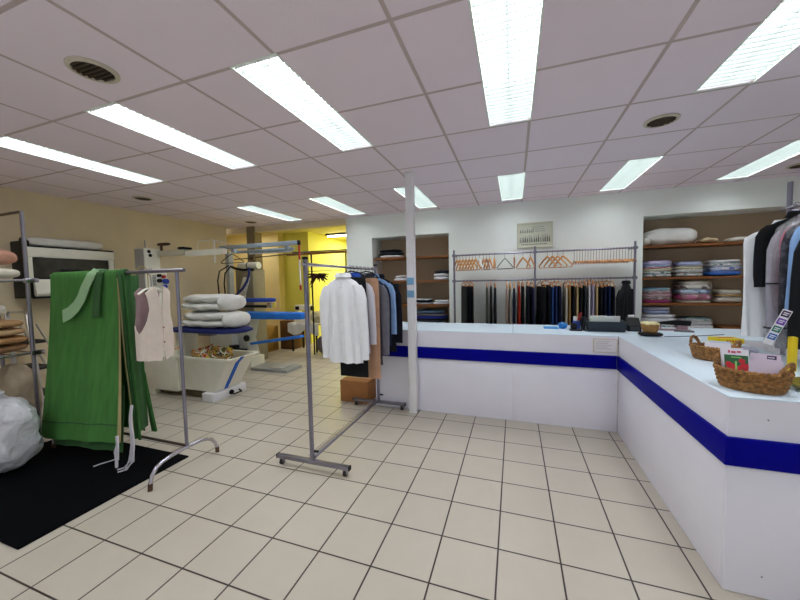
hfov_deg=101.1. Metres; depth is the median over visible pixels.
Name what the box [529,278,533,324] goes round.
trousers
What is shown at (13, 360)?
step ladder
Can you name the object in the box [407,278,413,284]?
sticker
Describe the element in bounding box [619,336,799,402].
countertop
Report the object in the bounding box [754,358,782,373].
leaflet
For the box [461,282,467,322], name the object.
trousers
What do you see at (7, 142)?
ceiling light
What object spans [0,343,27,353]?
folded blanket
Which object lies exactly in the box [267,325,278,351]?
base cabinet
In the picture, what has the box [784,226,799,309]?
shirt
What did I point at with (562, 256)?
wooden hanger
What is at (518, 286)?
garment
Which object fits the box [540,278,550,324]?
trousers
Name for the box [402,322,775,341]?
countertop
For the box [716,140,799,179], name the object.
ceiling light
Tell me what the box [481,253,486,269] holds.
wooden hanger
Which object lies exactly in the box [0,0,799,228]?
ceiling
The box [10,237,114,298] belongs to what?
upper cabinet
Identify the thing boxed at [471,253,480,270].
wooden hanger
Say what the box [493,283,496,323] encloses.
trousers
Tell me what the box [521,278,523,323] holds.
trousers
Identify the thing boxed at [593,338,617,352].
sign
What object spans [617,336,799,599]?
counter
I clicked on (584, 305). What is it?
garment
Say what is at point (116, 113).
ceiling light
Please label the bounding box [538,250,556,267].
wooden hanger
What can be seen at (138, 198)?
grille
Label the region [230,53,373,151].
ceiling light
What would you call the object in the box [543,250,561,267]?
wooden hanger
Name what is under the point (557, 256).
wooden hanger
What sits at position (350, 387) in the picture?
cardboard box
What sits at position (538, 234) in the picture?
wall picture
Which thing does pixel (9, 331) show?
folded blanket
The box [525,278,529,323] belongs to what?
trousers
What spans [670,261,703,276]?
bundle
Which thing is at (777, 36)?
ceiling light
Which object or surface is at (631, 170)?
ceiling light
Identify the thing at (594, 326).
paper tray
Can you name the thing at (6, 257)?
folded cloth
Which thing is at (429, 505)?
floor
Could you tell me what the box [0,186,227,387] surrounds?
wall
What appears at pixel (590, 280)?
trousers
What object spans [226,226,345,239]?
ceiling
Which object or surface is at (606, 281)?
trousers
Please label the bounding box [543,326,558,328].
folder
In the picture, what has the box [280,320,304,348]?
base cabinet
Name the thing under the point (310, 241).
wall
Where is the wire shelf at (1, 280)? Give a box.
[0,279,24,282]
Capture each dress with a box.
[763,215,799,349]
[778,222,799,321]
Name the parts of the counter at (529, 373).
panel, panel, return panel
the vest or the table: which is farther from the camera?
the table
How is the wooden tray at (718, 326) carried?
on the shelf
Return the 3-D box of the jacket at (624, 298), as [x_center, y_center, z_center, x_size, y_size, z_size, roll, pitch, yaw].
[2.910,0.129,4.247,0.542,0.870,0.117,-4,4,-41]
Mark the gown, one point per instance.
(753, 311)
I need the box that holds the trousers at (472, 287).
[468,282,473,322]
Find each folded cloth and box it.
[0,249,16,264]
[723,236,747,241]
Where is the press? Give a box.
[209,240,310,372]
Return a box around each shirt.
[320,265,368,363]
[350,267,376,353]
[369,268,396,333]
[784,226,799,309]
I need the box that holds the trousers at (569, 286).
[566,278,570,324]
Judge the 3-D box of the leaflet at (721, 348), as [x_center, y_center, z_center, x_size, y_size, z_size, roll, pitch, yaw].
[1.601,0.304,1.584,0.080,0.141,0.059,1,4,32]
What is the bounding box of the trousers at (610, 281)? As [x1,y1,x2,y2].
[607,279,614,315]
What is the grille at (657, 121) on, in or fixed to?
attached to the ceiling vent at (664, 119)
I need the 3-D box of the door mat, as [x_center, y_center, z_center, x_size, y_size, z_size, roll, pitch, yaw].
[-2.644,1.332,2.518,1.530,0.012,1.000,0,3,19]
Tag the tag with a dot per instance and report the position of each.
(785, 314)
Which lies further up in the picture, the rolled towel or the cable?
the rolled towel
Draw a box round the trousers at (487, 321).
[486,282,488,323]
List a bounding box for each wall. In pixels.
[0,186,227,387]
[227,233,285,343]
[283,232,346,343]
[346,176,799,359]
[381,236,449,322]
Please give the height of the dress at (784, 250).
0.882 m
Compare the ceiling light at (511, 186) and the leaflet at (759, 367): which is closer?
the leaflet at (759, 367)
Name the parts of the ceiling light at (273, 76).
light panel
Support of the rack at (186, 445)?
on the floor
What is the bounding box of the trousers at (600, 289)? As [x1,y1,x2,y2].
[595,279,602,315]
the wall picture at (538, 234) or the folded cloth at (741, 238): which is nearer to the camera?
the folded cloth at (741, 238)
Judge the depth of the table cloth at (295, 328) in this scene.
6.82 m
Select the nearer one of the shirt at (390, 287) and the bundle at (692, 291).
the shirt at (390, 287)
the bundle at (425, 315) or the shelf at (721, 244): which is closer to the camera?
the shelf at (721, 244)
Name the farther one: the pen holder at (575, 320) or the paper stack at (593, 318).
the pen holder at (575, 320)
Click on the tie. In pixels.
(116, 450)
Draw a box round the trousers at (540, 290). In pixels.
[536,278,545,324]
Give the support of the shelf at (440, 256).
attached to the wall at (609, 220)
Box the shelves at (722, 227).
[641,211,785,327]
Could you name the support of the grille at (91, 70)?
attached to the ceiling vent at (88, 68)
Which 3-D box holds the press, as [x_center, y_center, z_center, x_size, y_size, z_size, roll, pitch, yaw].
[-2.320,0.110,5.530,1.890,2.100,0.500,0,3,19]
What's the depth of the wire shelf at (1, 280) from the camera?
2.87 m
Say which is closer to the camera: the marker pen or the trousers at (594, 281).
the marker pen
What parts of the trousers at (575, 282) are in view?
leg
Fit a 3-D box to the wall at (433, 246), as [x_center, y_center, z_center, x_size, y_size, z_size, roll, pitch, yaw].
[0.301,-0.314,5.851,1.315,1.542,0.030,0,3,19]
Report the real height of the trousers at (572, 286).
0.811 m
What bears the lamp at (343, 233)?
attached to the ceiling at (338, 229)
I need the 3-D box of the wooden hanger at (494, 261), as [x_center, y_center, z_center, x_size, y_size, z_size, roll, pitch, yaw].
[1.361,-0.559,4.741,0.026,0.248,0.360,0,3,19]
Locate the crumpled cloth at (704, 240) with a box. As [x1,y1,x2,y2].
[696,237,718,243]
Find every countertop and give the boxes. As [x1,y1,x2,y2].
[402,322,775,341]
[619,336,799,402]
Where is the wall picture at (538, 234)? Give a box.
[517,221,552,248]
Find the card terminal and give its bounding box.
[624,315,640,331]
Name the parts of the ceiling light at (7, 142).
light panel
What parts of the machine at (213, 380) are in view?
handle, hose arm, foot knob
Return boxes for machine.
[134,240,257,402]
[294,305,312,321]
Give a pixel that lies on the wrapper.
(562, 325)
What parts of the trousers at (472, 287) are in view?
leg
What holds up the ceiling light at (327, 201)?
attached to the ceiling at (404, 74)
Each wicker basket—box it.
[689,335,741,361]
[713,352,795,394]
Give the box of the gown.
[740,202,799,336]
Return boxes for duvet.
[181,294,245,310]
[182,310,250,327]
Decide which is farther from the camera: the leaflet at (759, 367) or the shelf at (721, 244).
the shelf at (721, 244)
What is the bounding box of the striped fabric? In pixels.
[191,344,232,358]
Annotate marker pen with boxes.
[674,330,693,332]
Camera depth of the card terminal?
3.22 m
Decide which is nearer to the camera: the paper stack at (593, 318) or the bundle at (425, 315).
the paper stack at (593, 318)
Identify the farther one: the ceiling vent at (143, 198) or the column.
the column
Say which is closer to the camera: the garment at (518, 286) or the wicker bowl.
the wicker bowl
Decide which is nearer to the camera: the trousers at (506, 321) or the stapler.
the stapler
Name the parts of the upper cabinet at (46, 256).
trim, frame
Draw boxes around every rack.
[0,210,44,433]
[49,268,218,491]
[276,257,405,476]
[287,249,346,354]
[452,241,637,324]
[780,181,799,355]
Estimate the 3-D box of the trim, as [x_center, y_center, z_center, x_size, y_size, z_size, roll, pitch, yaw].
[-2.638,-1.379,6.405,3.620,0.110,0.120,0,3,19]
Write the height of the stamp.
0.075 m
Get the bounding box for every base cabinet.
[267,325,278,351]
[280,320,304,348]
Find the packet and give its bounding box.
[741,346,758,353]
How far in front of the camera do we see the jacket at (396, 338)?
3.49 m
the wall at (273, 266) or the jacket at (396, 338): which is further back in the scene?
the wall at (273, 266)
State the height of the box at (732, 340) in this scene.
0.036 m
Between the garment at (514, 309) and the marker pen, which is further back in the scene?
the garment at (514, 309)
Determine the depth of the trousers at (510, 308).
4.55 m
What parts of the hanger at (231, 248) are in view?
hanger frame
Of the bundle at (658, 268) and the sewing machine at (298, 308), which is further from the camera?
the sewing machine at (298, 308)
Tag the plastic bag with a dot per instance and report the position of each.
(3, 310)
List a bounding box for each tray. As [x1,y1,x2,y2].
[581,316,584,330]
[581,316,627,331]
[710,324,740,328]
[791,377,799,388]
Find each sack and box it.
[0,364,42,420]
[0,391,43,472]
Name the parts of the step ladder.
leg, handle, leg, leg, leg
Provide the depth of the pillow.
4.32 m
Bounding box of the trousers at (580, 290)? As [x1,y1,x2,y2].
[578,277,582,325]
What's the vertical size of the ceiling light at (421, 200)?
0.073 m
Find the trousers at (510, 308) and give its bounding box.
[508,283,511,323]
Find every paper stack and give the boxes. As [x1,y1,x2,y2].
[591,316,606,321]
[607,316,619,321]
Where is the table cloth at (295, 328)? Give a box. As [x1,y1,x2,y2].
[288,322,320,335]
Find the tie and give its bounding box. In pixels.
[114,436,118,467]
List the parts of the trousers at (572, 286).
leg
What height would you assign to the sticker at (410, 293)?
0.075 m
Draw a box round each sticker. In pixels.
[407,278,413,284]
[407,290,413,297]
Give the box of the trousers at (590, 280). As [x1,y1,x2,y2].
[587,277,593,315]
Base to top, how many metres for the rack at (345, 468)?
1.617 m
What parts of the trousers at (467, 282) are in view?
leg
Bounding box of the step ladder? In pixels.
[4,311,48,415]
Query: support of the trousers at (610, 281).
hanging from the rack at (634, 277)
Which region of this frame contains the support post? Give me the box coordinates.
[403,172,417,412]
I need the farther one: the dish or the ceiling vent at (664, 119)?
the dish
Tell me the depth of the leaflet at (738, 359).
1.56 m
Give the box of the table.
[292,324,320,352]
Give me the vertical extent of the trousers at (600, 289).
0.825 m
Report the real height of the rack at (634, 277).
1.870 m
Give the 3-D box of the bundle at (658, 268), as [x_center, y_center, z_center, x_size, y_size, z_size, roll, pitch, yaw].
[3.497,-0.430,4.507,0.357,0.236,0.341,0,3,19]
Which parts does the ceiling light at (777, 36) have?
light panel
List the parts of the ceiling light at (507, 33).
light panel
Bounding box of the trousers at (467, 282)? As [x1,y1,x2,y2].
[464,280,470,322]
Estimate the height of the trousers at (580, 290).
0.807 m
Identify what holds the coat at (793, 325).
hanging from the rack at (790, 185)
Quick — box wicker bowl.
[640,321,659,332]
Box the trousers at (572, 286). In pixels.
[570,278,574,322]
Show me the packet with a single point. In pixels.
(751, 349)
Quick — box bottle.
[787,336,797,371]
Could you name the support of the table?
on the floor
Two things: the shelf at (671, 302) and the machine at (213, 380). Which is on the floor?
the machine at (213, 380)
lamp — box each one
[185,248,226,255]
[325,232,345,236]
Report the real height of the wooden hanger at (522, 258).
0.248 m
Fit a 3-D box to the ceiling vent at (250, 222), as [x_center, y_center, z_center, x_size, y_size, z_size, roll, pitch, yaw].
[-2.686,-1.400,5.933,0.216,0.013,0.216,0,3,19]
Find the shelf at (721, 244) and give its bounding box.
[643,241,743,249]
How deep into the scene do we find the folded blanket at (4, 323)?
2.91 m
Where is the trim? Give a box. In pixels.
[226,218,345,235]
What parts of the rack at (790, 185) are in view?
hanging rail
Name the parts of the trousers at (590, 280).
leg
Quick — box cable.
[664,334,723,336]
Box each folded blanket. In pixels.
[0,319,22,328]
[0,327,24,336]
[0,335,26,344]
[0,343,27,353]
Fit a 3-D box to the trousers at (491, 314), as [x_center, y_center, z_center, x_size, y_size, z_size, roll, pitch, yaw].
[1.325,0.103,4.795,0.044,0.814,0.388,0,3,18]
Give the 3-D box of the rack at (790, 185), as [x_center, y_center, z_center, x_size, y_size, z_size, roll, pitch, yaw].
[2.504,0.257,1.745,0.135,2.030,1.140,0,3,19]
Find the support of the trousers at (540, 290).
hanging from the rack at (634, 277)
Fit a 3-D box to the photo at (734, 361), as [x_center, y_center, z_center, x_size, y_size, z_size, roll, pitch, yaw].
[1.587,0.314,1.553,0.081,0.101,0.041,1,4,36]
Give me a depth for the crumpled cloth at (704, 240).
4.21 m
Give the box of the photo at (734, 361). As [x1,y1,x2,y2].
[724,354,748,369]
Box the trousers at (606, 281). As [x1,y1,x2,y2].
[602,279,610,315]
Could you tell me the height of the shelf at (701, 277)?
0.026 m
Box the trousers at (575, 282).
[573,277,578,320]
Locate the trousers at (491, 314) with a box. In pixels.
[490,282,492,323]
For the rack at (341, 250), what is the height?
2.055 m
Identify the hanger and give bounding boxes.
[221,248,243,263]
[456,255,464,270]
[468,257,477,270]
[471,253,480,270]
[477,253,482,269]
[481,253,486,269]
[483,253,489,269]
[487,253,492,269]
[493,253,495,269]
[516,257,530,268]
[526,251,534,268]
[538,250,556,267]
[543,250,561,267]
[548,255,567,267]
[554,250,572,267]
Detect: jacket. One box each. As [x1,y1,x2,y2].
[360,266,389,364]
[364,267,391,345]
[371,267,402,351]
[616,276,632,344]
[753,210,799,286]
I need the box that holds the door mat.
[0,440,188,549]
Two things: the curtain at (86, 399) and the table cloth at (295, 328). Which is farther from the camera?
the table cloth at (295, 328)
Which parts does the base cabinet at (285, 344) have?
door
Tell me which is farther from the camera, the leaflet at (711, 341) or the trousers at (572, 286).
the trousers at (572, 286)
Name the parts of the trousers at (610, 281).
leg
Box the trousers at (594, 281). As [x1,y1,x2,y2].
[592,277,598,315]
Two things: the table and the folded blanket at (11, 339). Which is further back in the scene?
the table
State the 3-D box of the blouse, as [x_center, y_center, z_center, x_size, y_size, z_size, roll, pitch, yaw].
[2.503,-0.256,1.937,0.406,0.732,0.061,0,3,19]
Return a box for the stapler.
[658,320,691,330]
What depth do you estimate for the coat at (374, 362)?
3.18 m
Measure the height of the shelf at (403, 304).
0.026 m
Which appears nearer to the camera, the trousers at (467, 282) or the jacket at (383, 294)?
the jacket at (383, 294)
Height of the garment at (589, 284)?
0.810 m
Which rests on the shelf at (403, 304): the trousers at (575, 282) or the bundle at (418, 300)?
the bundle at (418, 300)
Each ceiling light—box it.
[0,135,165,184]
[84,102,257,169]
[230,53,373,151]
[236,205,301,220]
[308,196,365,214]
[392,186,437,208]
[468,0,544,126]
[497,172,525,200]
[599,156,663,190]
[693,0,799,92]
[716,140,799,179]
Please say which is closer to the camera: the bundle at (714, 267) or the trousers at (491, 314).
the bundle at (714, 267)
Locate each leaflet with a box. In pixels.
[705,342,730,347]
[709,340,730,343]
[720,347,742,365]
[723,348,748,370]
[749,361,772,373]
[750,353,780,361]
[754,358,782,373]
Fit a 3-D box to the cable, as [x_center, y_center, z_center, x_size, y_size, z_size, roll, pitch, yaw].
[2.587,0.312,2.879,0.552,0.005,0.032,-1,3,-3]
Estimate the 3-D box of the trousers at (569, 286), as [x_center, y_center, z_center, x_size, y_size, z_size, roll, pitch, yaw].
[2.280,0.099,4.464,0.044,0.809,0.388,0,3,19]
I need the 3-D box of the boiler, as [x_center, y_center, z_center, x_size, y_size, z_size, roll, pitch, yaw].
[-2.775,0.216,6.156,0.440,1.838,0.330,0,3,19]
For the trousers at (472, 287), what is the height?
0.780 m
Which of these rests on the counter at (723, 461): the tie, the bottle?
the bottle
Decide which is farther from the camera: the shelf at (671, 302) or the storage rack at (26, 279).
the shelf at (671, 302)
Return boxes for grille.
[70,61,114,81]
[135,197,150,200]
[647,116,675,126]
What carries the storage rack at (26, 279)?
on the floor
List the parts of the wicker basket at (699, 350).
handle, handle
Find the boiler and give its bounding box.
[236,262,267,358]
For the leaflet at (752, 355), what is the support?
in the wicker basket at (780, 383)
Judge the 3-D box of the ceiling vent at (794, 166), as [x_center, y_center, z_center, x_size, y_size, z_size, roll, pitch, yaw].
[4.185,-1.403,3.433,0.216,0.013,0.216,0,3,19]
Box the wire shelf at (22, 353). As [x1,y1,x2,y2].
[0,350,30,358]
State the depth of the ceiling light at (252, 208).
5.24 m
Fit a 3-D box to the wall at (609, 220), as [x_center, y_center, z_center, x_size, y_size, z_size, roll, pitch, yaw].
[2.307,-0.178,4.941,6.680,2.550,0.450,0,3,19]
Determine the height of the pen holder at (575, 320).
0.130 m
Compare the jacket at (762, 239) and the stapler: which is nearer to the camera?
the jacket at (762, 239)
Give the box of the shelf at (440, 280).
[392,280,448,282]
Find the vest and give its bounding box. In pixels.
[134,269,178,361]
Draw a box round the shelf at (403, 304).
[402,303,448,306]
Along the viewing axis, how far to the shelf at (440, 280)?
5.40 m
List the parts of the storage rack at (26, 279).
post, rail, post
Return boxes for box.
[340,376,375,403]
[708,336,744,343]
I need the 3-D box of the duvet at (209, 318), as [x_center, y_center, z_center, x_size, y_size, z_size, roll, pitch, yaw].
[-2.391,0.235,4.231,0.959,0.210,0.432,0,3,19]
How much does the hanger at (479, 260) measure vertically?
0.248 m
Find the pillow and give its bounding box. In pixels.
[643,228,696,245]
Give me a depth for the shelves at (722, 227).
4.47 m
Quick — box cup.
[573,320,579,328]
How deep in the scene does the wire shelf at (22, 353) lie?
2.90 m
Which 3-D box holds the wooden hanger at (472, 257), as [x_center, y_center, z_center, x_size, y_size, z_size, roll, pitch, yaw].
[1.066,-0.559,4.844,0.026,0.248,0.360,-2,3,-9]
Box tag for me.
[763,309,792,344]
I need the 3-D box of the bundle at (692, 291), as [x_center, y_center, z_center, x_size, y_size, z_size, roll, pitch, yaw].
[3.885,-0.121,4.394,0.403,0.302,0.376,0,3,19]
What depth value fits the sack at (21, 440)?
2.51 m
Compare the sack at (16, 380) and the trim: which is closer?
the sack at (16, 380)
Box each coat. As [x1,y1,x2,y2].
[355,266,380,378]
[786,240,799,348]
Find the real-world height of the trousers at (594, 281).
0.828 m
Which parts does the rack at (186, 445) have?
hanging rail, post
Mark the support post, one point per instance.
(409, 176)
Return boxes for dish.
[638,331,662,336]
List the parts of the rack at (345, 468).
post, hanging rail, post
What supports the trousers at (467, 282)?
hanging from the rack at (634, 277)
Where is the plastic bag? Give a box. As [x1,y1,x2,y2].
[0,305,6,315]
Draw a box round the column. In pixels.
[246,226,262,269]
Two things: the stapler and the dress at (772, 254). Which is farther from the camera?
the stapler
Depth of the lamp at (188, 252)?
4.17 m
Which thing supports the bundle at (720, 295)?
on the shelf at (671, 302)
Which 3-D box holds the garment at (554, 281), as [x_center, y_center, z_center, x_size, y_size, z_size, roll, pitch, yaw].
[2.122,0.090,4.518,0.044,0.790,0.388,0,3,16]
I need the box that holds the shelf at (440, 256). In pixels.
[373,255,448,260]
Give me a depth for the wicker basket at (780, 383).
1.45 m
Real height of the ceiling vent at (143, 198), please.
0.013 m
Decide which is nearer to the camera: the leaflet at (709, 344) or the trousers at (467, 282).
the leaflet at (709, 344)
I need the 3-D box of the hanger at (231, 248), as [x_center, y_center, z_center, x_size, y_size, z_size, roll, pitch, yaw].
[-2.748,-0.723,5.383,0.488,0.244,0.040,0,3,19]
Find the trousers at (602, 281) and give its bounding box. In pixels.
[599,279,606,315]
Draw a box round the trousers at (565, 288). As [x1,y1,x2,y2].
[562,278,567,323]
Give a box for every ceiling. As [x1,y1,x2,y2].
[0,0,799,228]
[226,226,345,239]
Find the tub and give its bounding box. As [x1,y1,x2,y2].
[175,350,257,391]
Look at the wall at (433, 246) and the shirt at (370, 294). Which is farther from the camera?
the wall at (433, 246)
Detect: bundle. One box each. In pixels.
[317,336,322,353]
[379,249,403,257]
[394,275,406,280]
[416,298,433,303]
[417,309,447,322]
[433,300,448,303]
[434,270,448,279]
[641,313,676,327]
[642,260,671,276]
[642,287,671,302]
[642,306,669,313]
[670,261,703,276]
[672,280,710,302]
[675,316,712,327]
[701,259,741,275]
[708,289,741,302]
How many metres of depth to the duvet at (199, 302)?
4.05 m
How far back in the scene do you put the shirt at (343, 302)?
2.98 m
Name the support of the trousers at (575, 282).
hanging from the rack at (634, 277)
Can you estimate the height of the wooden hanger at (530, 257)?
0.248 m
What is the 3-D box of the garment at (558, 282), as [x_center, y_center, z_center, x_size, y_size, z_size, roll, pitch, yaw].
[2.168,0.099,4.503,0.043,0.809,0.388,0,3,16]
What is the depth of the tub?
4.11 m
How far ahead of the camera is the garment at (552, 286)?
4.37 m
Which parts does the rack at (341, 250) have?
post, hanging rail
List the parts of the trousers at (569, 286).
leg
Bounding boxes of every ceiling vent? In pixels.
[64,56,120,83]
[132,196,152,200]
[244,221,257,223]
[643,113,680,127]
[785,163,799,168]
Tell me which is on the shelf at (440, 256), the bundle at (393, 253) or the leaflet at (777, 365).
the bundle at (393, 253)
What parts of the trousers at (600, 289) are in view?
leg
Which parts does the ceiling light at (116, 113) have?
light panel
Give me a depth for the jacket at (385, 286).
3.30 m
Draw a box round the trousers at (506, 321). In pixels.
[505,282,507,323]
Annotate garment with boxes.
[513,283,515,323]
[517,281,520,323]
[550,282,553,324]
[553,280,557,324]
[557,278,561,322]
[580,277,586,318]
[584,277,590,318]
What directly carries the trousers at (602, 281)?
hanging from the rack at (634, 277)
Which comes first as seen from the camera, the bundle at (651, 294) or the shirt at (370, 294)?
the shirt at (370, 294)
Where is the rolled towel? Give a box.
[0,268,19,278]
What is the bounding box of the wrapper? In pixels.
[558,322,567,328]
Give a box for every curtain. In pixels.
[41,268,144,452]
[117,269,157,472]
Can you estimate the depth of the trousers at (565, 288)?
4.34 m
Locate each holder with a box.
[573,316,579,328]
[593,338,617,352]
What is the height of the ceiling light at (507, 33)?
0.073 m
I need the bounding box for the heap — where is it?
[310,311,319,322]
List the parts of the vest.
panel, panel, panel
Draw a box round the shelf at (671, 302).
[642,301,742,305]
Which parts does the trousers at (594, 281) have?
leg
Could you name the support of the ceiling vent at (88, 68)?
in the ceiling at (404, 74)
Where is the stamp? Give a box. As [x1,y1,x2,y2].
[569,323,581,330]
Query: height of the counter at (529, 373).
0.890 m
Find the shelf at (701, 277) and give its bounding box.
[642,276,742,279]
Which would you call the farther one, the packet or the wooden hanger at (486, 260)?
the wooden hanger at (486, 260)
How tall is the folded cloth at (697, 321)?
0.207 m
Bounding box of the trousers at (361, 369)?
[340,265,368,377]
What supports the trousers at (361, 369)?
hanging from the rack at (345, 468)
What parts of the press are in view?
post, board arm, lamp frame, rail, pedal plate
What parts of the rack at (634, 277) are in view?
post, post, rail, rail, post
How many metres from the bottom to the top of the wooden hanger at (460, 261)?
0.248 m
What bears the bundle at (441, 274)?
on the shelf at (440, 280)
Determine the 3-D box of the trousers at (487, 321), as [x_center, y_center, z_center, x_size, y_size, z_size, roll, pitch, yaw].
[1.272,0.080,4.812,0.045,0.768,0.388,0,3,13]
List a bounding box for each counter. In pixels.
[376,322,799,431]
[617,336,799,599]
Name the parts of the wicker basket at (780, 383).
handle, handle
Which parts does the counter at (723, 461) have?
panel, panel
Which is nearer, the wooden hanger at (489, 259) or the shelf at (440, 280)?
the wooden hanger at (489, 259)
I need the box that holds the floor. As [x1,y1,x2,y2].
[0,342,767,599]
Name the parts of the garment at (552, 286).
leg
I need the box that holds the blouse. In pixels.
[779,224,796,261]
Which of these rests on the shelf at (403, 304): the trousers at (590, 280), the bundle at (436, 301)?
the bundle at (436, 301)
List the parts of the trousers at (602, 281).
leg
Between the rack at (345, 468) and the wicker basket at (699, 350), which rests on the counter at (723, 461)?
the wicker basket at (699, 350)
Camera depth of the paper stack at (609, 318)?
3.26 m
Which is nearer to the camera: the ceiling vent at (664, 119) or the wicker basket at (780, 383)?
the wicker basket at (780, 383)

